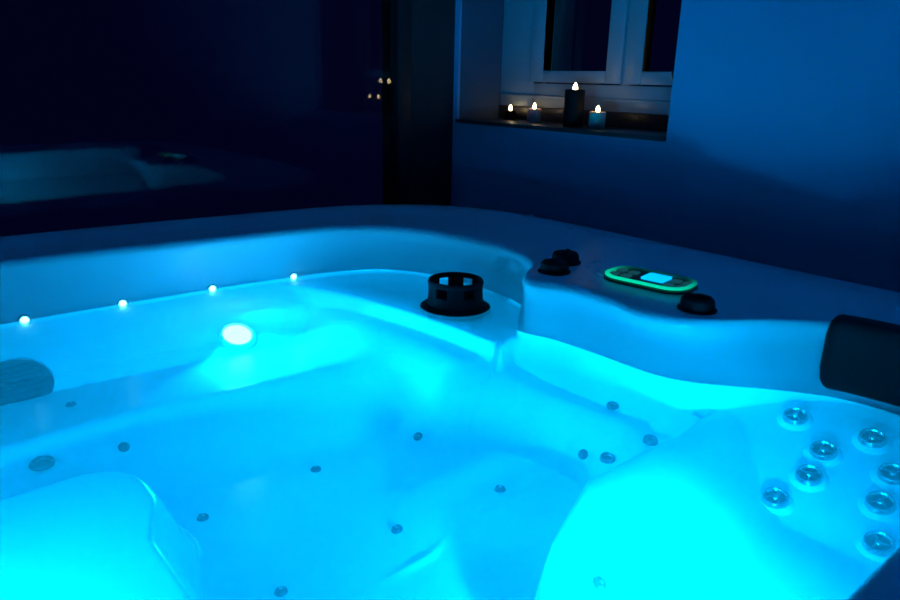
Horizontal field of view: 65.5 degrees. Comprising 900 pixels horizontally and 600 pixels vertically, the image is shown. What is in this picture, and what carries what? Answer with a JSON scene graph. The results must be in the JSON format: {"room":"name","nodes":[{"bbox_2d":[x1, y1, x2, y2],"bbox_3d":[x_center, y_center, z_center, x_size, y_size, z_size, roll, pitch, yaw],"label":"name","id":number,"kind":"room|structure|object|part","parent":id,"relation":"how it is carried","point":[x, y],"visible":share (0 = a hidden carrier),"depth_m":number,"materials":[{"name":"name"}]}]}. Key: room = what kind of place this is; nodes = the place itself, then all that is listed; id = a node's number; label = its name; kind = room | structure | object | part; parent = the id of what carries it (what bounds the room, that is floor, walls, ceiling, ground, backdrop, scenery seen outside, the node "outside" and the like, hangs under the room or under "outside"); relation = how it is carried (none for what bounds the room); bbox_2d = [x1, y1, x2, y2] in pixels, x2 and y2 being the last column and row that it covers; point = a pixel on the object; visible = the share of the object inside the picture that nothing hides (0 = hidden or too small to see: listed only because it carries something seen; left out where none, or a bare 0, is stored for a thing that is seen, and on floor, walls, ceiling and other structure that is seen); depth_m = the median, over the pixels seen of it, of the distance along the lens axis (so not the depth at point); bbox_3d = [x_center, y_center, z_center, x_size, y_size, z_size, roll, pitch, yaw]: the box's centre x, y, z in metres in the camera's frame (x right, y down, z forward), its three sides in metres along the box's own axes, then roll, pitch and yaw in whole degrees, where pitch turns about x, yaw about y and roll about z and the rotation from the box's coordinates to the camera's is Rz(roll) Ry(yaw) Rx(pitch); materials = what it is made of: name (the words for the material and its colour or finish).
{"room":"hot tub room","nodes":[
{"label":"hot tub room","id":0,"kind":"room"},
{"bbox_2d":[411,0,455,205],"bbox_3d":[-1.731,-0.419,1.510,4.452,2.450,0.168,-13,23,-39],"label":"wall","id":1,"kind":"structure","parent":0,"point":[433,21],"depth_m":2.77,"materials":[{"name":"black paint"}]},
{"bbox_2d":[381,0,411,204],"bbox_3d":[-1.375,-0.388,1.784,3.142,2.240,0.126,-13,23,-39],"label":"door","id":2,"kind":"structure","parent":1,"relation":"in","point":[396,15],"depth_m":2.69,"materials":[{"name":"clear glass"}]},
{"bbox_2d":[451,0,899,292],"bbox_3d":[1.621,-0.281,1.316,0.344,2.450,4.960,-13,23,-39],"label":"wall","id":3,"kind":"structure","parent":0,"point":[781,147],"depth_m":1.94,"materials":[{"name":"paint"}]},
{"bbox_2d":[455,0,673,141],"bbox_3d":[0.471,-1.123,2.434,0.328,1.033,0.974,-13,23,-39],"label":"window","id":4,"kind":"structure","parent":3,"relation":"in","point":[534,31],"depth_m":2.71,"materials":[{"name":"white plastic"}]},
{"bbox_2d":[504,105,515,119],"bbox_3d":[0.248,-0.772,2.874,0.050,0.060,0.050,-13,23,-39],"label":"tealight","id":5,"kind":"object","parent":4,"relation":"on","point":[510,114],"visible":1,"depth_m":2.86,"materials":[{"name":"wax"}]},
{"bbox_2d":[527,103,540,121],"bbox_3d":[0.330,-0.735,2.739,0.055,0.073,0.055,-13,23,-39],"label":"votive candle","id":6,"kind":"object","parent":4,"relation":"on","point":[533,114],"visible":1,"depth_m":2.72,"materials":[{"name":"wax"}]},
{"bbox_3d":[0.490,-1.201,2.550,0.001,0.701,0.304,-13,23,-39],"label":"pane","id":7,"kind":"part","parent":4,"relation":"part of","materials":[{"name":"glass"}]},
{"bbox_3d":[0.460,-0.663,2.580,0.328,0.067,0.970,-13,23,-39],"label":"sill","id":8,"kind":"part","parent":4,"relation":"part of","materials":[{"name":"brown wood"}]},
{"bbox_2d":[563,83,584,126],"bbox_3d":[0.443,-0.697,2.498,0.071,0.152,0.071,-13,23,-39],"label":"pillar candle","id":9,"kind":"object","parent":4,"relation":"on","point":[574,99],"visible":1,"depth_m":2.47,"materials":[{"name":"wax"}]},
{"bbox_3d":[0.489,-1.201,2.549,0.052,0.785,0.443,-13,23,-39],"label":"sash","id":10,"kind":"part","parent":4,"relation":"part of","materials":[{"name":"white plastic"}]},
{"bbox_3d":[0.564,-1.177,2.500,0.084,0.966,0.974,-13,23,-39],"label":"frame","id":11,"kind":"part","parent":4,"relation":"part of","materials":[{"name":"white plastic"}]},
{"bbox_2d":[588,105,605,128],"bbox_3d":[0.514,-0.639,2.441,0.057,0.079,0.057,-13,23,-39],"label":"votive candle","id":12,"kind":"object","parent":4,"relation":"on","point":[597,118],"visible":1,"depth_m":2.42,"materials":[{"name":"wax"}]},
{"bbox_3d":[0.746,-1.105,2.266,0.052,0.785,0.302,-13,23,-39],"label":"sash","id":13,"kind":"part","parent":4,"relation":"part of","materials":[{"name":"white plastic"}]},
{"bbox_3d":[-0.090,1.373,0.239,4.956,0.126,5.086,-13,23,-39],"label":"floor","id":14,"kind":"structure","parent":0,"visible":0},
{"bbox_2d":[0,205,899,599],"bbox_3d":[-0.249,0.477,1.306,2.290,0.930,2.292,-13,23,-39],"label":"hot tub","id":15,"kind":"object","parent":14,"relation":"on","point":[351,402],"visible":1,"depth_m":1.41,"materials":[{"name":"white plastic"}]},
{"bbox_3d":[-0.956,0.188,1.537,0.155,0.017,0.155,-17,56,-36],"label":"plate","id":16,"kind":"part","parent":15,"relation":"part of","materials":[{"name":"grey plastic"}]},
{"bbox_2d":[428,272,483,299],"bbox_3d":[0.015,-0.026,1.832,0.146,0.062,0.146,-13,23,-39],"label":"basket","id":17,"kind":"object","parent":15,"relation":"on","point":[455,289],"depth_m":1.80,"materials":[{"name":"black plastic"}]},
{"bbox_3d":[0.240,-0.080,1.609,0.064,0.021,0.064,8,19,19],"label":"knob","id":18,"kind":"part","parent":15,"relation":"part of","materials":[{"name":"black plastic"}]},
{"bbox_3d":[0.240,-0.068,1.613,0.076,0.006,0.076,1,18,-2],"label":"plate","id":19,"kind":"part","parent":15,"relation":"part of","materials":[{"name":"black plastic"}]},
{"bbox_3d":[0.280,-0.106,1.694,0.064,0.021,0.064,2,18,3],"label":"knob","id":20,"kind":"part","parent":15,"relation":"part of","materials":[{"name":"black plastic"}]},
{"bbox_2d":[520,215,628,281],"bbox_3d":[0.369,-0.156,1.889,0.237,0.014,0.724,0,18,-6],"label":"water droplets","id":21,"kind":"object","parent":15,"relation":"on","point":[595,260],"visible":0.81,"depth_m":1.70},
{"bbox_3d":[0.280,-0.094,1.698,0.076,0.006,0.076,10,19,25],"label":"plate","id":22,"kind":"part","parent":15,"relation":"part of","materials":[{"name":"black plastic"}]},
{"bbox_3d":[0.442,-0.043,1.547,0.200,0.008,0.124,16,23,39],"label":"panel","id":23,"kind":"part","parent":15,"relation":"part of","materials":[{"name":"black plastic"}]},
{"bbox_3d":[0.482,0.016,1.367,0.076,0.006,0.076,11,20,29],"label":"plate","id":24,"kind":"part","parent":15,"relation":"part of","materials":[{"name":"black plastic"}]},
{"bbox_3d":[0.482,0.003,1.363,0.064,0.021,0.064,4,18,7],"label":"knob","id":25,"kind":"part","parent":15,"relation":"part of","materials":[{"name":"black plastic"}]}
]}

